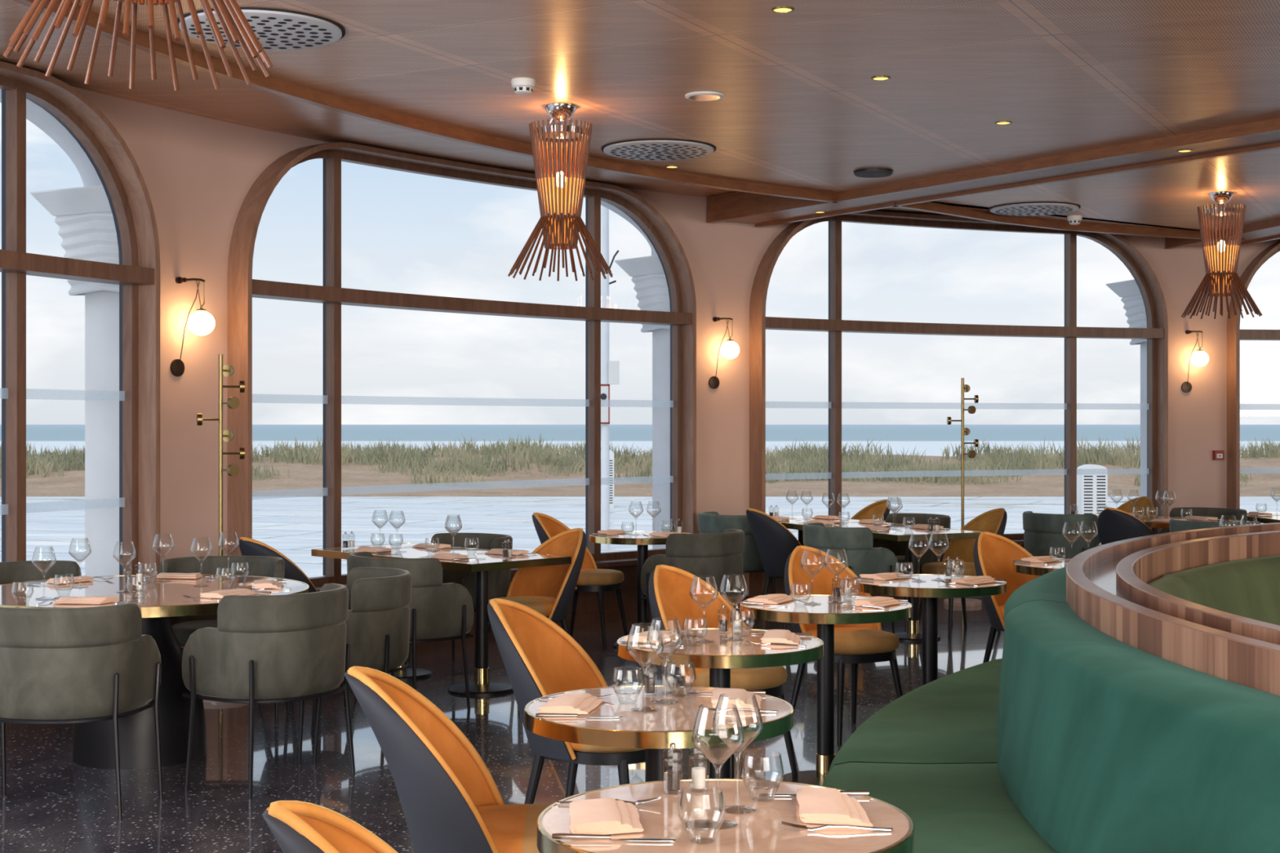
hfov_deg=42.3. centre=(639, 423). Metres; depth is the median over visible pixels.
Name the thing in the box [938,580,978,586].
fork
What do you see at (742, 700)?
folded napkin
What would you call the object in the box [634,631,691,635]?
fork
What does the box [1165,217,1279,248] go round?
trim
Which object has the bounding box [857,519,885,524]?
folded napkin
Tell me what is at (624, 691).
water tumbler
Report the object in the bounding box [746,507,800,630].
dining chair
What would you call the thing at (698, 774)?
salt mill
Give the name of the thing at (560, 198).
diffuser
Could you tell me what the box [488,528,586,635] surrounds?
dining chair
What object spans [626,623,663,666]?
bowl
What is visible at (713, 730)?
bowl
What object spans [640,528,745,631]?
armchair
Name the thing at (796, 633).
table knife
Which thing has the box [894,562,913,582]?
water tumbler
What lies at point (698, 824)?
water tumbler
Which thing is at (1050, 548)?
water tumbler
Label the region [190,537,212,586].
wine glass
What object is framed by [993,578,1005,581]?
table knife
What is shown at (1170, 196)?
ceiling
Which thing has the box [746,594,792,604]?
folded napkin
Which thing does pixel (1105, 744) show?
cushion
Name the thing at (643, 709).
wine glass
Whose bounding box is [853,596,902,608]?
folded napkin
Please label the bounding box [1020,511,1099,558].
armchair
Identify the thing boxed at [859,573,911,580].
folded napkin
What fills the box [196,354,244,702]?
coat stand
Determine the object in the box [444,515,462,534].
bowl
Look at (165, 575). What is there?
folded napkin
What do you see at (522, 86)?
smoke detector
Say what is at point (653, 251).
trim
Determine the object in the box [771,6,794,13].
recessed light
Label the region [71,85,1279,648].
wall
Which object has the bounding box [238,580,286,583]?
table knife
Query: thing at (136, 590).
water tumbler
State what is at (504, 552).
pepper mill
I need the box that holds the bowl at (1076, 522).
[1062,521,1081,542]
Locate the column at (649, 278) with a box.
[614,254,670,549]
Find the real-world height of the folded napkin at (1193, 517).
0.025 m
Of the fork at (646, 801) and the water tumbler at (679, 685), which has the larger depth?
the water tumbler at (679, 685)
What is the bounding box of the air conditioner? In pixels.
[1076,464,1107,514]
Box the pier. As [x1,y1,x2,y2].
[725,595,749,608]
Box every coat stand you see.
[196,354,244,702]
[943,377,982,606]
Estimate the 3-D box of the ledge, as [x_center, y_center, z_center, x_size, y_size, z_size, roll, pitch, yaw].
[3.296,0.600,5.214,3.782,0.200,9.312,0,0,14]
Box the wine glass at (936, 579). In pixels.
[928,533,949,580]
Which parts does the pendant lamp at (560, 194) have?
flared rod, flared rod, flared rod, flared rod, flared rod, flared rod, flared rod, rod, rod, flared rod, flared rod, rod, rod, flared rod, flared rod, rod, rod, rod, rod, flared rod, rod, rod, flared rod, rod, rod, flared rod, rod, flared rod, rod, bulb, rod, flared rod, rod, flared rod, rod, rod, rod, flared rod, rod, rod, flared rod, flared rod, rod, rod, rod, rod, flared rod, rod, flared rod, rod, rod, flared rod, flared rod, flared rod, flared rod, flared rod, flared rod, flared rod, flared rod, flared rod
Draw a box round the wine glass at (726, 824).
[691,702,744,829]
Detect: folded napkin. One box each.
[45,575,93,584]
[52,595,119,604]
[156,573,202,578]
[200,588,257,598]
[253,579,283,588]
[354,546,391,552]
[412,542,450,548]
[431,553,467,559]
[484,548,528,555]
[537,693,604,714]
[568,797,644,835]
[597,529,626,534]
[623,631,681,644]
[649,532,683,537]
[711,688,761,709]
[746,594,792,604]
[760,629,800,644]
[770,515,789,519]
[795,786,873,826]
[804,520,834,524]
[811,515,840,519]
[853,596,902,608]
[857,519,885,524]
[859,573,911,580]
[865,525,888,531]
[910,524,943,529]
[951,575,995,585]
[1021,555,1062,563]
[1150,518,1186,522]
[1182,515,1217,520]
[1247,511,1272,515]
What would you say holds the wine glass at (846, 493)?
on the rectangular table at (913, 634)
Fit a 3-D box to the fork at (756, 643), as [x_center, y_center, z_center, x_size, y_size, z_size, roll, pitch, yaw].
[0.456,0.741,5.557,0.204,0.013,0.022,0,0,12]
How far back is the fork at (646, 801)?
3.25 m
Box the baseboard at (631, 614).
[410,607,652,647]
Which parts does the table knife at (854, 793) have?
blade, handle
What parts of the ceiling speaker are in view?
frame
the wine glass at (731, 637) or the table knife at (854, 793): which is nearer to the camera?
the table knife at (854, 793)
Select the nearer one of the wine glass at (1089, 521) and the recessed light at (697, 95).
the recessed light at (697, 95)
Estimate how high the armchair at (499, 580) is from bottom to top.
0.806 m
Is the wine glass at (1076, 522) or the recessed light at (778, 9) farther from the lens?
the wine glass at (1076, 522)
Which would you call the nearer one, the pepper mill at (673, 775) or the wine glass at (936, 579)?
the pepper mill at (673, 775)
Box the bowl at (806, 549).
[800,549,824,576]
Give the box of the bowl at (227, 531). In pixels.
[217,531,239,554]
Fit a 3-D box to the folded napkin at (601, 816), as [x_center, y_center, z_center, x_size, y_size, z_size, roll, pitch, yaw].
[-0.066,0.736,3.107,0.135,0.024,0.235,0,0,-4]
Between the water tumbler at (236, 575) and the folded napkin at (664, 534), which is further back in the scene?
the folded napkin at (664, 534)
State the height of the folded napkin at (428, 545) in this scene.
0.024 m
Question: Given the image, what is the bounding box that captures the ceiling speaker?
[853,168,893,177]
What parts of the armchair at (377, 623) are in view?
leg, leg, leg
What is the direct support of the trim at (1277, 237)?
attached to the wall
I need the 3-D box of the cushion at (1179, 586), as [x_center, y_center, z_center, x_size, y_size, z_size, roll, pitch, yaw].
[1.895,0.840,5.834,0.290,0.480,1.478,0,0,19]
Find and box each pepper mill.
[123,562,131,583]
[342,532,347,547]
[502,540,509,557]
[642,657,654,693]
[665,742,680,791]
[670,518,674,532]
[719,604,727,631]
[831,574,841,599]
[928,517,933,532]
[945,556,951,577]
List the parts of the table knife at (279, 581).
handle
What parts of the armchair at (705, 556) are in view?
leg, leg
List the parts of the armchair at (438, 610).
leg, leg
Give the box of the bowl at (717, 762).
[691,702,744,764]
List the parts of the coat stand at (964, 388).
knob, knob, knob, knob, knob, knob, knob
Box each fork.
[36,596,60,604]
[182,595,219,600]
[244,587,291,590]
[511,553,537,555]
[538,693,613,698]
[556,796,661,804]
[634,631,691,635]
[698,706,777,712]
[745,640,806,646]
[781,821,893,831]
[842,603,891,608]
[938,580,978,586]
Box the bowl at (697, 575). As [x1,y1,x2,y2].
[689,575,718,608]
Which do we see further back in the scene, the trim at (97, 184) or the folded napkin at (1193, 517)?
the folded napkin at (1193, 517)
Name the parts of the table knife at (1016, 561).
handle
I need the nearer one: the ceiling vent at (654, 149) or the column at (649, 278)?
the ceiling vent at (654, 149)
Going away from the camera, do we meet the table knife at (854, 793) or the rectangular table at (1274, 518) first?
the table knife at (854, 793)
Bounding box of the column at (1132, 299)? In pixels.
[1106,279,1146,497]
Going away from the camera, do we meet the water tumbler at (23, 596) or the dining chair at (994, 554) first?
the water tumbler at (23, 596)
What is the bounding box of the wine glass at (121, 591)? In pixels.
[113,541,136,592]
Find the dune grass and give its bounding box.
[0,432,1279,488]
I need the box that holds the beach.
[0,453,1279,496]
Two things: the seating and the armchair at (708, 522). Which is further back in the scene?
the armchair at (708, 522)
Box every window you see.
[0,60,159,575]
[226,142,696,625]
[749,210,1168,598]
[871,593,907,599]
[1226,240,1279,509]
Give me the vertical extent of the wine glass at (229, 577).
0.222 m
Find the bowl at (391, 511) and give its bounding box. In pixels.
[388,511,405,528]
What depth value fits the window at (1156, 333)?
14.51 m
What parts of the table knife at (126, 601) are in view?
handle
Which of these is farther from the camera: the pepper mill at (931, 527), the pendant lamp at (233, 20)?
the pepper mill at (931, 527)
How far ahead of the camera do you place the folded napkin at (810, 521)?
12.21 m
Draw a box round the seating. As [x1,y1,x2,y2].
[1147,555,1279,625]
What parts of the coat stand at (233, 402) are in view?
knob, knob, knob, knob, knob, knob, knob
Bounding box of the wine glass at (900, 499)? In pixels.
[888,498,902,529]
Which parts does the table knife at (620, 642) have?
handle, blade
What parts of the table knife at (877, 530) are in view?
handle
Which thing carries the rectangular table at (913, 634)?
on the floor
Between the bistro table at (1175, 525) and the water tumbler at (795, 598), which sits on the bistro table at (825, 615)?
the water tumbler at (795, 598)
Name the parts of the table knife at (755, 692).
blade, handle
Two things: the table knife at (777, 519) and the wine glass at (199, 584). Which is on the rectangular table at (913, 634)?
the table knife at (777, 519)
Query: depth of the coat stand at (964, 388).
13.67 m
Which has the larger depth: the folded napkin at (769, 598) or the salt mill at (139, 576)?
the salt mill at (139, 576)
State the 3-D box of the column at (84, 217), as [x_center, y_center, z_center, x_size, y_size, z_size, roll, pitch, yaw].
[-3.031,0.085,9.864,0.574,2.890,1.006,0,0,29]
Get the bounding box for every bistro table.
[524,685,793,782]
[536,778,914,852]
[590,531,691,648]
[616,628,823,778]
[739,595,911,786]
[854,573,1006,685]
[1013,558,1071,575]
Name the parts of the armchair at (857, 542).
leg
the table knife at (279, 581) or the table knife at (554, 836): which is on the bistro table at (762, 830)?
the table knife at (554, 836)
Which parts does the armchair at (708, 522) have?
leg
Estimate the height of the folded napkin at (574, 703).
0.026 m
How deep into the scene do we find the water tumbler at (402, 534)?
9.79 m
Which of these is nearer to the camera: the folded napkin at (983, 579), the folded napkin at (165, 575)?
the folded napkin at (983, 579)
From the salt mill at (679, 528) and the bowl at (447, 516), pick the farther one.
the salt mill at (679, 528)
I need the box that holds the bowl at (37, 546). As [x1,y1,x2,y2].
[31,546,56,572]
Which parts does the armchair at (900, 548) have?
leg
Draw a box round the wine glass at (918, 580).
[908,534,928,582]
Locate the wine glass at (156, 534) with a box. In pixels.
[152,533,173,581]
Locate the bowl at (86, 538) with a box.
[68,537,91,561]
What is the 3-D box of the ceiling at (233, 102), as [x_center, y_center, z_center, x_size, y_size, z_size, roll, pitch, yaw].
[7.430,-1.815,3.950,23.500,0.001,23.500,0,0,0]
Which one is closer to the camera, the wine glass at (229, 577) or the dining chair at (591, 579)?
the wine glass at (229, 577)
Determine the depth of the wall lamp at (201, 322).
9.57 m
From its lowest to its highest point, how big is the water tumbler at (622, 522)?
0.090 m
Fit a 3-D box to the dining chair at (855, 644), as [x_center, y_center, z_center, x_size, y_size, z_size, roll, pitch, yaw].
[0.960,1.060,8.064,0.498,0.885,0.656,0,0,-23]
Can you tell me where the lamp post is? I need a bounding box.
[600,205,619,550]
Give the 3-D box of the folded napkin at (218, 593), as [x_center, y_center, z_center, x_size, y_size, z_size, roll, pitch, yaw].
[-1.775,0.735,7.153,0.125,0.026,0.235,0,0,28]
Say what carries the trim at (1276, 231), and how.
attached to the wall
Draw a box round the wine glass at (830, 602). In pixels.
[824,549,848,603]
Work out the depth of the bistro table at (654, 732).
4.19 m
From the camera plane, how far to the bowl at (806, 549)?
6.84 m
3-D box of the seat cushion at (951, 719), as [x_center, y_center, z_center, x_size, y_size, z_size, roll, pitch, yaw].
[1.323,1.121,6.245,0.738,0.158,2.562,0,0,24]
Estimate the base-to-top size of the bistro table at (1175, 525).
0.806 m
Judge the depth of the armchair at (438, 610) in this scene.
8.53 m
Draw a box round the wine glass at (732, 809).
[711,692,763,814]
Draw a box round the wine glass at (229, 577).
[217,531,239,578]
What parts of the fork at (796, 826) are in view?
handle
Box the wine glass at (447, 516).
[444,515,462,551]
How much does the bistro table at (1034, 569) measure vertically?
0.751 m
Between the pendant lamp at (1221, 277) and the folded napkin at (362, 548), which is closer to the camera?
the folded napkin at (362, 548)
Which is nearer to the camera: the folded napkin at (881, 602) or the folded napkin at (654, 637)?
the folded napkin at (654, 637)
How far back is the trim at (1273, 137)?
10.90 m
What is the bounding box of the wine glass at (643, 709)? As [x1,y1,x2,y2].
[626,623,663,712]
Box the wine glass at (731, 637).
[719,573,747,639]
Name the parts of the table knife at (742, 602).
handle, blade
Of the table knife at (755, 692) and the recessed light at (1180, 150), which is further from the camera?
the recessed light at (1180, 150)
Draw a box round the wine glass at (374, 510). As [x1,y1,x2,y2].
[372,510,388,546]
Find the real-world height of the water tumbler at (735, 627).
0.090 m
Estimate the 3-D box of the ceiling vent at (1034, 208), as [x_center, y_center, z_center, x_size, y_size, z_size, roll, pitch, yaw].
[3.056,-1.659,12.822,0.700,0.023,0.700,0,0,0]
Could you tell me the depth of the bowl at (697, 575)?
5.67 m
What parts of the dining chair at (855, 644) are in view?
leg, backrest, leg, seat, leg, seat, leg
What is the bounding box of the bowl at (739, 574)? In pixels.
[719,573,747,605]
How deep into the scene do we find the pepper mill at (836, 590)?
7.06 m
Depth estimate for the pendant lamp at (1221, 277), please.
11.91 m
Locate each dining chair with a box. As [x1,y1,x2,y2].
[238,537,317,697]
[262,800,397,852]
[344,666,550,852]
[487,598,644,804]
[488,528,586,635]
[532,512,627,648]
[648,564,797,778]
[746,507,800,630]
[784,545,902,745]
[850,499,890,596]
[918,507,1007,637]
[973,532,1041,662]
[1097,506,1154,545]
[1116,496,1157,534]
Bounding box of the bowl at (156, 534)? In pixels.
[152,533,173,556]
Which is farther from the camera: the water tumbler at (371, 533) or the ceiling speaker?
the ceiling speaker
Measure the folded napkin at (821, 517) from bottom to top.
0.024 m
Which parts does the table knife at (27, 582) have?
handle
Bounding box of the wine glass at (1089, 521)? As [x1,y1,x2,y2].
[1079,520,1097,541]
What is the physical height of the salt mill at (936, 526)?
0.100 m
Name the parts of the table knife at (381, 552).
handle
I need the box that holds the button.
[1212,450,1223,460]
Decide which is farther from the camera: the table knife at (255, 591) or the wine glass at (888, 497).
the wine glass at (888, 497)
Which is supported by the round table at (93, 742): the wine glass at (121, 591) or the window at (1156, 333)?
the wine glass at (121, 591)
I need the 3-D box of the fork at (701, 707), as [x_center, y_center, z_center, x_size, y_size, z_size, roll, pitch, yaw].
[0.254,0.741,4.283,0.204,0.013,0.022,0,0,3]
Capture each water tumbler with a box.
[11,581,33,604]
[53,573,74,595]
[126,575,146,598]
[138,562,157,582]
[215,567,235,587]
[231,561,248,582]
[370,533,385,544]
[388,533,403,550]
[424,537,439,554]
[464,537,479,554]
[611,666,644,699]
[621,521,634,535]
[664,661,696,694]
[678,786,725,839]
[682,617,707,643]
[729,608,754,634]
[740,750,783,799]
[790,582,811,606]
[839,578,859,601]
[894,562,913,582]
[902,516,915,530]
[946,560,964,579]
[1048,547,1065,564]
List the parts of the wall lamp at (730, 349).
wall plate, cord, bracket arm, globe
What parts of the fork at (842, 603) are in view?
handle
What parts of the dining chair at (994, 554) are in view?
leg, seat, backrest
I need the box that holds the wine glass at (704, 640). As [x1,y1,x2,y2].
[689,575,718,642]
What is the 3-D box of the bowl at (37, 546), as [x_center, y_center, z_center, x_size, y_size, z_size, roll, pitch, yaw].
[-2.540,0.580,7.045,0.099,0.106,0.099,0,0,0]
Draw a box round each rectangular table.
[311,542,571,696]
[777,515,982,642]
[1095,513,1245,528]
[1246,511,1279,523]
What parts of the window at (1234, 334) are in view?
frame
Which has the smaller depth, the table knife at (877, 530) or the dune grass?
the table knife at (877, 530)
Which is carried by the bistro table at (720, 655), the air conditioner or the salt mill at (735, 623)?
the salt mill at (735, 623)
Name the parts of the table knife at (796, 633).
handle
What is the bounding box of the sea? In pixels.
[0,424,1279,456]
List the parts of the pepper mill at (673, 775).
knob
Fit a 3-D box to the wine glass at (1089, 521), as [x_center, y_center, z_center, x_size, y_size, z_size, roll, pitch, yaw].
[2.400,0.637,8.850,0.099,0.222,0.099,0,0,-40]
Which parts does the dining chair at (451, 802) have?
backrest, seat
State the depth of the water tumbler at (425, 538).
9.46 m
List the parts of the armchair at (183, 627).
leg, leg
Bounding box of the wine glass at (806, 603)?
[800,549,824,604]
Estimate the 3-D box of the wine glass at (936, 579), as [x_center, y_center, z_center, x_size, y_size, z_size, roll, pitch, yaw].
[1.427,0.637,7.900,0.099,0.222,0.099,0,0,42]
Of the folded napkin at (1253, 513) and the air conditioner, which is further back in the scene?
the air conditioner
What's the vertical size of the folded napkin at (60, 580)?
0.024 m
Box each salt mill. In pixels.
[134,561,143,583]
[348,531,355,548]
[506,539,512,556]
[661,656,672,691]
[677,518,681,533]
[689,741,706,789]
[731,604,742,633]
[843,575,851,599]
[934,517,939,532]
[953,557,961,577]
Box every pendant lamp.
[3,0,272,90]
[507,103,613,280]
[1181,191,1262,319]
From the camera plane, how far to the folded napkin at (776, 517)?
12.76 m
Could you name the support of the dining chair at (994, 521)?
on the floor
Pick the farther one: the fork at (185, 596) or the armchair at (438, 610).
the armchair at (438, 610)
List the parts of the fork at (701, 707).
handle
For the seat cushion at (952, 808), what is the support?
on the banquette
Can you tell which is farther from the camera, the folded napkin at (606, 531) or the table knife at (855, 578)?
the folded napkin at (606, 531)
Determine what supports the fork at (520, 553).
on the rectangular table at (482, 686)
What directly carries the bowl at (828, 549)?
on the wine glass at (830, 602)
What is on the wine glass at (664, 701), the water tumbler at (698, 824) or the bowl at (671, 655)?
the bowl at (671, 655)
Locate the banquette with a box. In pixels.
[822,566,1279,852]
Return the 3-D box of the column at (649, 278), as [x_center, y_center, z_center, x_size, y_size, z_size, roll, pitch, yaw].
[0.368,0.085,13.674,1.006,2.890,0.574,0,0,-36]
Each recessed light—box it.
[665,165,679,168]
[684,91,724,101]
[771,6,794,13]
[871,75,890,80]
[995,120,1011,124]
[1176,149,1192,152]
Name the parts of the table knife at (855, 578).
handle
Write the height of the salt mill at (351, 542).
0.100 m
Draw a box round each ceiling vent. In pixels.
[177,7,345,49]
[600,138,715,160]
[987,201,1080,215]
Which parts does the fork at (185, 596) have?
handle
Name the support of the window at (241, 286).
in the wall
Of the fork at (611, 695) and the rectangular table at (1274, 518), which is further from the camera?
the rectangular table at (1274, 518)
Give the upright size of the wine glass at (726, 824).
0.222 m
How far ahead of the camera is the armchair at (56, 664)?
6.22 m
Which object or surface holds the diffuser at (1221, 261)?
attached to the pendant lamp at (1221, 277)
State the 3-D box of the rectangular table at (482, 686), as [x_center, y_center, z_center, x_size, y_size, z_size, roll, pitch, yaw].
[-1.170,1.124,9.560,1.500,0.751,0.720,0,0,45]
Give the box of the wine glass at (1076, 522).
[1062,521,1081,564]
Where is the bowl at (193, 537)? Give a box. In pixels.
[190,537,212,560]
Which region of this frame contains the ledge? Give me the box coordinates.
[1066,522,1279,696]
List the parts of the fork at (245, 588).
handle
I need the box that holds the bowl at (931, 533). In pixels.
[928,533,949,555]
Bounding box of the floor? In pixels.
[0,596,1004,852]
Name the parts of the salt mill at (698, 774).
knob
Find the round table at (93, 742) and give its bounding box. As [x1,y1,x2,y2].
[0,574,309,769]
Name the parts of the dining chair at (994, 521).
leg, seat, leg, leg, backrest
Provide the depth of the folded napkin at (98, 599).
6.86 m
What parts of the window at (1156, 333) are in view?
sill panel, sill, frame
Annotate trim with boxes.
[0,88,102,185]
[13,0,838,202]
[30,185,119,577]
[83,183,102,186]
[583,196,653,248]
[651,248,657,255]
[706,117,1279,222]
[725,131,1279,223]
[888,201,1244,241]
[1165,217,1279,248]
[1184,226,1279,247]
[1233,235,1279,245]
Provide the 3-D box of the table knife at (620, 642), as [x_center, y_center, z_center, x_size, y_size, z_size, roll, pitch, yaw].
[0.041,0.743,5.563,0.222,0.011,0.018,0,0,12]
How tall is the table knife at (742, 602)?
0.011 m
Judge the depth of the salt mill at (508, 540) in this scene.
9.22 m
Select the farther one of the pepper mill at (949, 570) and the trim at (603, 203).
the trim at (603, 203)
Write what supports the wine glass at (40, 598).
on the round table at (93, 742)
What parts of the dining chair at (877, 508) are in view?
backrest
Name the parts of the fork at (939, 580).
handle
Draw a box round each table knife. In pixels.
[26,581,54,586]
[115,599,138,604]
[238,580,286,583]
[253,590,271,593]
[375,551,406,553]
[452,558,484,560]
[535,713,622,717]
[551,833,675,841]
[591,533,618,535]
[619,641,684,646]
[684,690,765,694]
[740,601,790,606]
[750,632,811,635]
[758,790,869,795]
[777,519,794,520]
[853,577,894,582]
[875,529,894,531]
[896,599,907,602]
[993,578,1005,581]
[1013,560,1045,564]
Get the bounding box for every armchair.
[0,560,81,584]
[0,603,163,819]
[158,555,289,724]
[182,583,355,799]
[311,567,412,762]
[343,551,474,710]
[407,533,512,667]
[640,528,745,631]
[697,511,775,611]
[802,522,899,633]
[872,513,952,625]
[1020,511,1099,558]
[1159,506,1247,533]
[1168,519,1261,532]
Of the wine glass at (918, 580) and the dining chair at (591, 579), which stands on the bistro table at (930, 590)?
the wine glass at (918, 580)
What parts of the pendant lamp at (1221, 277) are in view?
flared rod, flared rod, flared rod, flared rod, flared rod, flared rod, flared rod, flared rod, rod, rod, rod, flared rod, rod, flared rod, rod, rod, flared rod, flared rod, rod, flared rod, flared rod, rod, rod, flared rod, flared rod, rod, rod, flared rod, rod, rod, rod, flared rod, rod, rod, rod, rod, flared rod, rod, rod, flared rod, rod, rod, flared rod, flared rod, flared rod, flared rod, flared rod, flared rod, flared rod, flared rod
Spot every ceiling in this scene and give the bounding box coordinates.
[0,0,953,216]
[71,0,1279,192]
[929,148,1279,231]
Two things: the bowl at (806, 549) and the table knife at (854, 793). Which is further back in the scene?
the bowl at (806, 549)
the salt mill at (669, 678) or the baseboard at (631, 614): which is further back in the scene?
the baseboard at (631, 614)
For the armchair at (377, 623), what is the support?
on the floor
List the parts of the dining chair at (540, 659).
leg, backrest, leg, seat, seat, leg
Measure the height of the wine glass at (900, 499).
0.222 m
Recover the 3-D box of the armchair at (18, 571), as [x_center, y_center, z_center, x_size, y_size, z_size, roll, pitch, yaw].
[-3.007,1.098,8.070,0.579,0.806,0.683,0,0,38]
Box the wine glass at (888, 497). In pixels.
[886,497,900,528]
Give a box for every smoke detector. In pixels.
[511,77,535,94]
[1066,214,1082,224]
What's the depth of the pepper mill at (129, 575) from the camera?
7.71 m
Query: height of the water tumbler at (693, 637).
0.090 m
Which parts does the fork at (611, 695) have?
handle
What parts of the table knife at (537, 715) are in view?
handle, blade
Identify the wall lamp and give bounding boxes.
[169,276,214,377]
[708,316,739,389]
[1181,329,1208,392]
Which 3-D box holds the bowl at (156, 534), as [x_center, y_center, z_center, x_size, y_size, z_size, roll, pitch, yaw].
[-2.263,0.580,7.848,0.099,0.106,0.099,0,0,0]
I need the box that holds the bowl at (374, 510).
[372,510,388,528]
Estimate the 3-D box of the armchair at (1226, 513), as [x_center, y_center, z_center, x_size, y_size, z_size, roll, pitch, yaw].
[4.564,1.098,13.353,0.579,0.806,0.683,0,0,-42]
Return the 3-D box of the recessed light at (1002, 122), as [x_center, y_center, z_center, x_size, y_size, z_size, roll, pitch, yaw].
[2.018,-1.667,9.183,0.092,0.005,0.092,0,0,0]
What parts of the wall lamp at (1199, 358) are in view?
wall plate, cord, bracket arm, globe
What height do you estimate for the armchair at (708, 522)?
0.806 m
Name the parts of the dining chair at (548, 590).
leg, seat, seat, backrest, leg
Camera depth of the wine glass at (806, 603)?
6.84 m
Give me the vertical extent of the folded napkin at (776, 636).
0.024 m
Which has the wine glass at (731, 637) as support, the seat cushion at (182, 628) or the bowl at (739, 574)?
the bowl at (739, 574)
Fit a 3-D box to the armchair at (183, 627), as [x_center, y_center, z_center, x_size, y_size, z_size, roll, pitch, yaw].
[-2.130,1.098,8.393,0.683,0.806,0.579,0,0,2]
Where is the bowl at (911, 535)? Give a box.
[908,534,928,556]
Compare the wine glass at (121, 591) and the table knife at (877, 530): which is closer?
the wine glass at (121, 591)
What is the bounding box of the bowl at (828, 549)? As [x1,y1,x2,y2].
[824,549,848,574]
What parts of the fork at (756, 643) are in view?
handle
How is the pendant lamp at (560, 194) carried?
hanging from the ceiling at (801, 106)
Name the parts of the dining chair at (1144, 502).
backrest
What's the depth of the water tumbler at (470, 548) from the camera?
9.48 m
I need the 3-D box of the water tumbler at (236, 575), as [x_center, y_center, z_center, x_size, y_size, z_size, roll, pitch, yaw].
[-1.891,0.704,7.815,0.086,0.090,0.086,0,0,0]
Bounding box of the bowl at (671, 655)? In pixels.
[646,617,683,659]
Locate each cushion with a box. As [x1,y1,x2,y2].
[171,619,217,647]
[822,762,1057,852]
[828,658,1001,771]
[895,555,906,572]
[996,566,1066,746]
[996,600,1279,852]
[1147,574,1192,602]
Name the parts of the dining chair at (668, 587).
backrest, leg, seat, seat, leg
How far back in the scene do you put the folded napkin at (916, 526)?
11.72 m
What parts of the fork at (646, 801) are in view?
handle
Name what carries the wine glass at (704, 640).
on the bistro table at (720, 655)
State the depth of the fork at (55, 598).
6.93 m
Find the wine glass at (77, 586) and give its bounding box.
[68,537,91,587]
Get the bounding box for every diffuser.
[537,177,584,243]
[1203,244,1239,294]
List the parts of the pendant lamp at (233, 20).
flared rod, flared rod, flared rod, flared rod, flared rod, flared rod, flared rod, flared rod, flared rod, flared rod, flared rod, flared rod, flared rod, flared rod, flared rod, flared rod, flared rod, rod, rod, flared rod, flared rod, rod, rod, flared rod, flared rod, flared rod, flared rod, flared rod, flared rod, flared rod, flared rod, flared rod, flared rod, flared rod, flared rod, flared rod, flared rod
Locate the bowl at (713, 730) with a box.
[711,692,763,751]
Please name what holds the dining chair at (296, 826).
on the floor
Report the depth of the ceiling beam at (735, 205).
10.84 m
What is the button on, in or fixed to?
attached to the wall
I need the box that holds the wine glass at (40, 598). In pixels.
[31,546,56,599]
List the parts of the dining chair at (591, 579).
backrest, leg, seat, seat, leg, leg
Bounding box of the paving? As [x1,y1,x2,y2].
[0,496,1279,577]
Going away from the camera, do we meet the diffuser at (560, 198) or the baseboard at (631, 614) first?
the diffuser at (560, 198)
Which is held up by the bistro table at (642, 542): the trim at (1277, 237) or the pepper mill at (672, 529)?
the pepper mill at (672, 529)
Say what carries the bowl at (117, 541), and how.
on the wine glass at (121, 591)
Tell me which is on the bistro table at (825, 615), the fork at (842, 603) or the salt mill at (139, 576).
the fork at (842, 603)
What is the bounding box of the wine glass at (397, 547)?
[388,511,405,548]
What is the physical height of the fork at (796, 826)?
0.013 m
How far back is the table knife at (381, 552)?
9.53 m
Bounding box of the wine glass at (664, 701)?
[646,617,683,704]
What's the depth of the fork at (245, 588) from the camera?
7.40 m
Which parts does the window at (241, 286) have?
sill, sill panel, frame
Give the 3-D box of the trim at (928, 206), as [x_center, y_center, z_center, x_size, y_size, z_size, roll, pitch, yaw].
[3.508,-1.705,13.534,4.238,0.200,0.353,0,0,-35]
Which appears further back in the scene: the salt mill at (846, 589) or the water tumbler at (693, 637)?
the salt mill at (846, 589)
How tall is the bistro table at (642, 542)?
0.751 m
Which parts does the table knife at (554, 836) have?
handle, blade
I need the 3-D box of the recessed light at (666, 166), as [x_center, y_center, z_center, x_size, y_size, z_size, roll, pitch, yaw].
[0.208,-1.667,10.757,0.092,0.005,0.092,0,0,0]
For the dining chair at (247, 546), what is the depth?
8.93 m
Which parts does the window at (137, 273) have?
frame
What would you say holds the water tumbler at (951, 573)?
on the bistro table at (930, 590)
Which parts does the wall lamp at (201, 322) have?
wall plate, cord, bracket arm, globe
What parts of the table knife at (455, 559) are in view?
handle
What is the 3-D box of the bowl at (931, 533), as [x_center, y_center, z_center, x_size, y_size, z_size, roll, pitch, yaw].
[1.427,0.580,7.900,0.099,0.106,0.099,0,0,42]
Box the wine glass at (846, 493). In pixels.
[836,493,849,523]
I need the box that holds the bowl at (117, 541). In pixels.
[113,541,136,565]
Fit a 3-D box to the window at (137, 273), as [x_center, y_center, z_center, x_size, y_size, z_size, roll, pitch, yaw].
[-3.492,-0.150,7.327,0.476,3.300,4.268,0,0,17]

